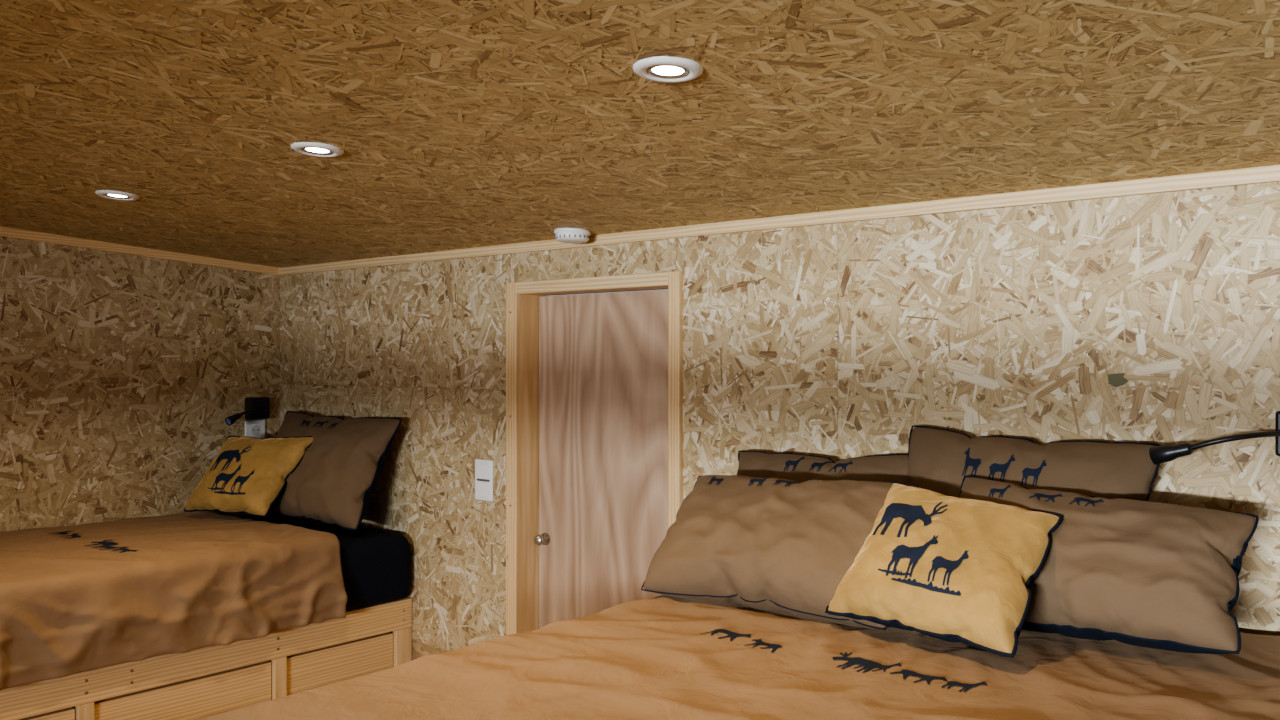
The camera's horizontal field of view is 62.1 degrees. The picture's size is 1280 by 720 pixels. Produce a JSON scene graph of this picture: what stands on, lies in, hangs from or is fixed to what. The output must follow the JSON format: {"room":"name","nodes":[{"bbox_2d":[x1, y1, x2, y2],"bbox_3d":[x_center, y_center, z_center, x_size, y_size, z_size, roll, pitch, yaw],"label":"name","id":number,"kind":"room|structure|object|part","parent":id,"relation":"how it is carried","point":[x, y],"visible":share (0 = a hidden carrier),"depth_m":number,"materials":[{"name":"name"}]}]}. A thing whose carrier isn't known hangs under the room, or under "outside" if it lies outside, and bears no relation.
{"room":"bedroom","nodes":[
{"label":"bedroom","id":0,"kind":"room"},
{"bbox_2d":[0,242,279,708],"bbox_3d":[-2.892,0.371,3.054,0.100,2.146,4.270,0,0,41],"label":"wall","id":1,"kind":"structure","parent":0,"point":[12,249],"depth_m":4.05,"materials":[{"name":"beige wood"}]},
{"bbox_2d":[0,226,278,274],"bbox_3d":[-2.860,-0.516,3.001,0.016,0.316,4.034,0,0,41],"label":"trim","id":2,"kind":"structure","parent":1,"relation":"attached to","point":[4,231],"depth_m":4.06,"materials":[{"name":"brown wood"}]},
{"bbox_2d":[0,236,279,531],"bbox_3d":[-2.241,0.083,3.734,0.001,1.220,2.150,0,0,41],"label":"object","id":3,"kind":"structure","parent":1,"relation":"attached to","point":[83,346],"depth_m":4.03,"materials":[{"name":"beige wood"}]},
{"bbox_2d":[225,397,269,425],"bbox_3d":[-1.622,0.209,4.361,0.082,0.106,0.268,0,0,15],"label":"reading lamp","id":4,"kind":"object","parent":1,"relation":"attached to","point":[255,407],"visible":1,"depth_m":4.41,"materials":[{"name":"black plastic"}]},
{"bbox_2d":[245,419,264,438],"bbox_3d":[-1.615,0.294,4.455,0.015,0.085,0.090,0,0,41],"label":"power socket","id":5,"kind":"object","parent":1,"relation":"attached to","point":[253,428],"visible":0.89,"depth_m":4.45,"materials":[{"name":"white plastic"}]},
{"bbox_2d":[0,0,1279,266],"bbox_3d":[-1.001,-0.569,1.430,5.083,0.379,4.270,0,0,41],"label":"ceiling","id":6,"kind":"structure","parent":0,"point":[1046,53],"depth_m":2.00,"materials":[{"name":"brown wood"}]},
{"bbox_2d":[95,190,138,200],"bbox_3d":[-1.480,-0.467,3.008,0.114,0.017,0.114,0,0,41],"label":"recessed light","id":7,"kind":"object","parent":6,"relation":"in","point":[117,195],"visible":1,"depth_m":2.99,"materials":[{"name":"white plastic"}]},
{"bbox_3d":[-1.480,-0.468,3.007,0.051,0.008,0.051,0,0,41],"label":"bulb","id":8,"kind":"part","parent":7,"relation":"part of","materials":[{"name":"white glass"}]},
{"bbox_2d":[291,142,343,156],"bbox_3d":[-0.713,-0.465,2.350,0.114,0.017,0.114,0,0,41],"label":"recessed light","id":9,"kind":"object","parent":6,"relation":"in","point":[316,149],"visible":1,"depth_m":2.34,"materials":[{"name":"white plastic"}]},
{"bbox_3d":[-0.714,-0.467,2.350,0.051,0.008,0.051,0,0,41],"label":"bulb","id":10,"kind":"part","parent":9,"relation":"part of","materials":[{"name":"white glass"}]},
{"bbox_2d":[554,228,590,243],"bbox_3d":[-0.209,-0.383,3.273,0.114,0.041,0.114,0,0,41],"label":"smoke detector","id":11,"kind":"object","parent":6,"relation":"attached to","point":[565,235],"visible":1,"depth_m":3.23,"materials":[{"name":"white plastic"}]},
{"bbox_2d":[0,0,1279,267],"bbox_3d":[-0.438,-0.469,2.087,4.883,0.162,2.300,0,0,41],"label":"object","id":12,"kind":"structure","parent":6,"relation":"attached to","point":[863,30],"depth_m":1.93,"materials":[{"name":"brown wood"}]},
{"bbox_2d":[633,56,702,82],"bbox_3d":[0.045,-0.464,1.700,0.114,0.017,0.114,0,0,41],"label":"recessed light","id":13,"kind":"object","parent":6,"relation":"in","point":[666,69],"visible":1,"depth_m":1.69,"materials":[{"name":"white plastic"}]},
{"bbox_3d":[0.045,-0.465,1.700,0.051,0.008,0.051,0,0,41],"label":"bulb","id":14,"kind":"part","parent":13,"relation":"part of","materials":[{"name":"white glass"}]},
{"bbox_2d":[280,187,1279,659],"bbox_3d":[0.350,0.514,3.007,5.083,1.860,0.120,0,0,41],"label":"wall","id":15,"kind":"structure","parent":0,"point":[419,649],"depth_m":2.78,"materials":[{"name":"beige wood"}]},
{"bbox_2d":[475,459,492,500],"bbox_3d":[-0.542,0.417,3.686,0.092,0.142,0.012,0,0,41],"label":"light switch","id":16,"kind":"object","parent":15,"relation":"attached to","point":[483,468],"visible":1,"depth_m":3.68,"materials":[{"name":"white plastic"}]},
{"bbox_2d":[506,282,540,634],"bbox_3d":[-0.389,0.591,3.629,0.052,1.704,0.140,0,0,41],"label":"door frame","id":17,"kind":"structure","parent":15,"relation":"attached to","point":[522,324],"depth_m":3.59,"materials":[{"name":"brown wood"}]},
{"bbox_2d":[517,272,667,295],"bbox_3d":[-0.120,-0.240,3.397,0.655,0.040,0.139,0,0,41],"label":"header","id":18,"kind":"object","parent":15,"relation":"attached to","point":[646,281],"visible":0.76,"depth_m":3.34,"materials":[{"name":"brown wood"}]},
{"bbox_2d":[534,290,667,628],"bbox_3d":[-0.103,0.608,3.419,0.649,1.650,0.082,0,0,41],"label":"door leaf","id":19,"kind":"structure","parent":15,"relation":"in","point":[603,357],"depth_m":3.45,"materials":[{"name":"brown wood"}]},
{"bbox_3d":[-0.334,0.608,3.593,0.042,0.042,0.046,0,0,41],"label":"knob","id":20,"kind":"part","parent":19,"relation":"part of","materials":[{"name":"metal"}]},
{"bbox_2d":[668,271,682,528],"bbox_3d":[0.144,0.592,3.171,0.042,1.704,0.140,0,0,41],"label":"door frame","id":21,"kind":"structure","parent":15,"relation":"attached to","point":[675,278],"depth_m":3.12,"materials":[{"name":"brown wood"}]},
{"bbox_2d":[279,165,1279,274],"bbox_3d":[0.306,-0.375,2.954,4.883,0.032,0.016,0,0,41],"label":"trim","id":22,"kind":"structure","parent":15,"relation":"attached to","point":[1271,173],"depth_m":2.70,"materials":[{"name":"brown wood"}]},
{"bbox_2d":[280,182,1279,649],"bbox_3d":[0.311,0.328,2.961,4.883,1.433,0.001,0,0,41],"label":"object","id":23,"kind":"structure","parent":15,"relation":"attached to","point":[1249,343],"depth_m":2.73,"materials":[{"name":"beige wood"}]},
{"bbox_2d":[1107,373,1127,386],"bbox_3d":[1.047,0.044,2.327,0.044,0.032,0.001,0,0,41],"label":"knot","id":24,"kind":"object","parent":15,"relation":"attached to","point":[1116,380],"visible":1,"depth_m":2.33,"materials":[{"name":"wood"}]},
{"bbox_2d":[1149,411,1279,464],"bbox_3d":[1.182,0.156,2.086,0.330,0.110,0.101,0,0,5],"label":"reading lamp","id":25,"kind":"object","parent":15,"relation":"attached to","point":[1163,453],"visible":1,"depth_m":2.09,"materials":[{"name":"black plastic"}]},
{"bbox_3d":[-1.001,1.472,1.434,5.083,0.050,4.270,0,0,41],"label":"floor","id":26,"kind":"structure","parent":0,"visible":0},
{"bbox_2d":[0,597,411,719],"bbox_3d":[-1.844,1.165,3.492,0.916,0.556,1.998,0,0,41],"label":"frame","id":27,"kind":"object","parent":26,"relation":"on","point":[211,680],"visible":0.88,"depth_m":3.42,"materials":[{"name":"wood"}]},
{"bbox_2d":[235,513,409,610],"bbox_3d":[-1.822,0.762,3.480,0.946,0.248,1.968,0,0,41],"label":"mattress","id":28,"kind":"object","parent":27,"relation":"on","point":[375,564],"visible":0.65,"depth_m":3.81,"materials":[{"name":"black fabric"}]},
{"bbox_2d":[0,511,347,690],"bbox_3d":[-1.918,0.741,3.313,1.003,0.289,1.674,0,0,41],"label":"duvet","id":29,"kind":"object","parent":28,"relation":"on","point":[74,599],"visible":1,"depth_m":3.26,"materials":[{"name":"brown fabric"}]},
{"bbox_2d":[60,533,80,537],"bbox_3d":[-1.947,0.601,3.629,0.064,0.003,0.102,0,0,-32],"label":"print","id":30,"kind":"object","parent":29,"relation":"on","point":[74,535],"depth_m":3.64},
{"bbox_2d":[84,539,117,546],"bbox_3d":[-1.760,0.601,3.481,0.112,0.003,0.110,0,0,41],"label":"print","id":31,"kind":"object","parent":29,"relation":"on","point":[106,542],"depth_m":3.49},
{"bbox_2d":[97,546,125,549],"bbox_3d":[-1.693,0.601,3.402,0.086,0.002,0.089,0,0,41],"label":"print","id":32,"kind":"object","parent":29,"relation":"on","point":[100,547],"depth_m":3.40},
{"bbox_2d":[111,548,136,552],"bbox_3d":[-1.634,0.600,3.350,0.099,0.002,0.058,0,0,25],"label":"print","id":33,"kind":"object","parent":29,"relation":"on","point":[113,550],"depth_m":3.35},
{"bbox_2d":[184,436,312,516],"bbox_3d":[-1.492,0.435,4.045,0.493,0.291,0.199,0,0,20],"label":"velvet cushion","id":34,"kind":"object","parent":29,"relation":"on","point":[246,475],"visible":1,"depth_m":4.00,"materials":[{"name":"yellow fabric"}]},
{"bbox_2d":[211,465,240,491],"bbox_3d":[-1.558,0.443,3.994,0.111,0.104,0.043,0,0,3],"label":"print","id":35,"kind":"object","parent":34,"relation":"attached to","point":[225,479],"depth_m":4.00},
{"bbox_2d":[214,490,244,494],"bbox_3d":[-1.533,0.494,3.962,0.151,0.017,0.008,0,0,21],"label":"print","id":36,"kind":"object","parent":34,"relation":"attached to","point":[216,492],"depth_m":3.96},
{"bbox_2d":[209,445,251,470],"bbox_3d":[-1.565,0.375,4.054,0.161,0.099,0.063,0,0,13],"label":"print","id":37,"kind":"object","parent":34,"relation":"attached to","point":[231,457],"depth_m":4.05},
{"bbox_2d":[231,470,253,491],"bbox_3d":[-1.484,0.449,3.963,0.088,0.082,0.033,0,0,-3],"label":"print","id":38,"kind":"object","parent":34,"relation":"attached to","point":[242,480],"depth_m":3.96},
{"bbox_2d":[268,411,401,530],"bbox_3d":[-1.226,0.408,4.044,0.735,0.400,0.246,0,0,41],"label":"pillow","id":39,"kind":"object","parent":28,"relation":"on","point":[335,480],"visible":0.8,"depth_m":3.89,"materials":[{"name":"brown fabric"}]},
{"bbox_2d":[299,420,310,426],"bbox_3d":[-1.313,0.247,4.158,0.032,0.028,0.076,0,0,-37],"label":"print","id":40,"kind":"object","parent":39,"relation":"attached to","point":[302,423],"depth_m":4.16},
{"bbox_2d":[313,420,328,426],"bbox_3d":[-1.236,0.246,4.093,0.082,0.027,0.035,0,0,27],"label":"print","id":41,"kind":"object","parent":39,"relation":"attached to","point":[317,423],"depth_m":4.09},
{"bbox_3d":[0.366,0.714,1.603,1.570,0.264,1.968,0,0,41],"label":"mattress","id":42,"kind":"object","parent":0,"visible":0},
{"bbox_2d":[194,594,1279,719],"bbox_3d":[0.321,0.689,1.575,1.711,0.320,1.980,0,0,41],"label":"duvet","id":43,"kind":"object","parent":42,"relation":"on","point":[662,657],"visible":0.75,"depth_m":1.80,"materials":[{"name":"brown fabric"}]},
{"bbox_2d":[700,629,750,640],"bbox_3d":[0.172,0.537,2.084,0.085,0.006,0.075,0,0,41],"label":"print","id":44,"kind":"object","parent":43,"relation":"on","point":[712,634],"depth_m":2.08},
{"bbox_2d":[747,639,782,651],"bbox_3d":[0.235,0.538,2.011,0.080,0.004,0.066,0,0,41],"label":"print","id":45,"kind":"object","parent":43,"relation":"on","point":[759,645],"depth_m":2.01},
{"bbox_2d":[641,475,918,627],"bbox_3d":[0.298,0.405,2.350,0.635,0.277,0.297,0,0,41],"label":"pillow","id":46,"kind":"object","parent":43,"relation":"on","point":[767,544],"visible":0.85,"depth_m":2.28,"materials":[{"name":"brown fabric"}]},
{"bbox_2d":[709,477,723,484],"bbox_3d":[0.182,0.289,2.534,0.050,0.015,0.046,0,0,41],"label":"print","id":47,"kind":"object","parent":46,"relation":"on","point":[712,480],"depth_m":2.53},
{"bbox_2d":[748,478,767,485],"bbox_3d":[0.276,0.281,2.444,0.053,0.019,0.040,0,0,9],"label":"print","id":48,"kind":"object","parent":46,"relation":"on","point":[751,482],"depth_m":2.45},
{"bbox_2d":[773,480,798,486],"bbox_3d":[0.342,0.292,2.413,0.058,0.037,0.092,0,0,41],"label":"print","id":49,"kind":"object","parent":46,"relation":"attached to","point":[776,483],"depth_m":2.39},
{"bbox_2d":[737,450,907,483],"bbox_3d":[0.443,0.393,2.668,0.553,0.330,0.180,0,0,41],"label":"pillow","id":50,"kind":"object","parent":43,"relation":"on","point":[799,468],"visible":0.25,"depth_m":2.66,"materials":[{"name":"brown fabric"}]},
{"bbox_2d":[784,456,805,470],"bbox_3d":[0.399,0.267,2.734,0.047,0.036,0.049,0,0,41],"label":"print","id":51,"kind":"object","parent":50,"relation":"attached to","point":[791,463],"depth_m":2.73},
{"bbox_2d":[809,462,825,471],"bbox_3d":[0.449,0.270,2.676,0.042,0.022,0.034,0,0,22],"label":"print","id":52,"kind":"object","parent":50,"relation":"attached to","point":[813,466],"depth_m":2.68},
{"bbox_2d":[829,461,852,472],"bbox_3d":[0.502,0.265,2.637,0.054,0.028,0.036,0,0,41],"label":"print","id":53,"kind":"object","parent":50,"relation":"attached to","point":[842,466],"depth_m":2.63},
{"bbox_2d":[833,652,881,671],"bbox_3d":[0.386,0.540,1.905,0.093,0.006,0.092,0,0,41],"label":"print","id":54,"kind":"object","parent":43,"relation":"on","point":[842,661],"depth_m":1.90},
{"bbox_2d":[854,662,901,670],"bbox_3d":[0.423,0.540,1.877,0.070,0.007,0.066,0,0,41],"label":"print","id":55,"kind":"object","parent":43,"relation":"on","point":[858,666],"depth_m":1.88},
{"bbox_2d":[890,669,947,683],"bbox_3d":[0.478,0.538,1.810,0.085,0.007,0.066,0,0,41],"label":"print","id":56,"kind":"object","parent":43,"relation":"on","point":[905,676],"depth_m":1.81},
{"bbox_2d":[825,481,1062,657],"bbox_3d":[0.583,0.391,2.066,0.414,0.254,0.319,0,0,41],"label":"velvet cushion","id":57,"kind":"object","parent":43,"relation":"on","point":[932,564],"visible":0.98,"depth_m":2.00,"materials":[{"name":"yellow fabric"}]},
{"bbox_2d":[878,569,911,575],"bbox_3d":[0.490,0.406,2.034,0.009,0.010,0.081,0,0,-38],"label":"print","id":58,"kind":"object","parent":57,"relation":"attached to","point":[881,572],"depth_m":2.03},
{"bbox_2d":[872,502,947,536],"bbox_3d":[0.542,0.320,2.134,0.134,0.067,0.097,0,0,41],"label":"print","id":59,"kind":"object","parent":57,"relation":"attached to","point":[895,519],"depth_m":2.13},
{"bbox_2d":[886,535,937,578],"bbox_3d":[0.522,0.377,2.046,0.090,0.076,0.090,0,0,41],"label":"print","id":60,"kind":"object","parent":57,"relation":"attached to","point":[907,556],"depth_m":2.04},
{"bbox_2d":[891,578,960,595],"bbox_3d":[0.529,0.417,1.970,0.011,0.016,0.150,0,0,-42],"label":"print","id":61,"kind":"object","parent":57,"relation":"attached to","point":[899,586],"depth_m":1.97},
{"bbox_2d":[927,550,967,585],"bbox_3d":[0.574,0.385,1.981,0.064,0.057,0.076,0,0,41],"label":"print","id":62,"kind":"object","parent":57,"relation":"attached to","point":[944,567],"depth_m":1.97},
{"bbox_2d":[942,681,987,691],"bbox_3d":[0.540,0.541,1.770,0.062,0.002,0.074,0,0,41],"label":"print","id":63,"kind":"object","parent":43,"relation":"on","point":[947,686],"depth_m":1.76},
{"bbox_2d":[906,425,1160,500],"bbox_3d":[0.823,0.354,2.345,0.584,0.392,0.188,0,0,41],"label":"pillow","id":64,"kind":"object","parent":43,"relation":"on","point":[939,459],"visible":0.36,"depth_m":2.31,"materials":[{"name":"brown fabric"}]},
{"bbox_2d":[962,447,980,475],"bbox_3d":[0.749,0.231,2.398,0.047,0.064,0.049,0,0,41],"label":"print","id":65,"kind":"object","parent":64,"relation":"attached to","point":[971,456],"depth_m":2.40},
{"bbox_2d":[988,455,1014,480],"bbox_3d":[0.797,0.238,2.345,0.058,0.061,0.038,0,0,41],"label":"print","id":66,"kind":"object","parent":64,"relation":"attached to","point":[1000,467],"depth_m":2.35},
{"bbox_2d":[1021,459,1046,485],"bbox_3d":[0.850,0.243,2.292,0.053,0.057,0.030,0,0,18],"label":"print","id":67,"kind":"object","parent":64,"relation":"attached to","point":[1033,471],"depth_m":2.30},
{"bbox_2d":[959,475,1257,653],"bbox_3d":[0.858,0.399,2.059,0.253,0.287,0.615,0,0,-44],"label":"pillow","id":68,"kind":"object","parent":43,"relation":"on","point":[1156,575],"visible":0.74,"depth_m":1.91,"materials":[{"name":"brown fabric"}]},
{"bbox_2d":[989,485,1010,497],"bbox_3d":[0.748,0.273,2.212,0.047,0.026,0.031,0,0,41],"label":"print","id":69,"kind":"object","parent":68,"relation":"on","point":[995,491],"depth_m":2.21},
{"bbox_2d":[1029,493,1061,501],"bbox_3d":[0.815,0.275,2.131,0.061,0.014,0.032,0,0,41],"label":"print","id":70,"kind":"object","parent":68,"relation":"on","point":[1033,497],"depth_m":2.13},
{"bbox_2d":[1069,497,1103,505],"bbox_3d":[0.870,0.276,2.069,0.060,0.013,0.034,0,0,41],"label":"print","id":71,"kind":"object","parent":68,"relation":"on","point":[1073,501],"depth_m":2.07}
]}

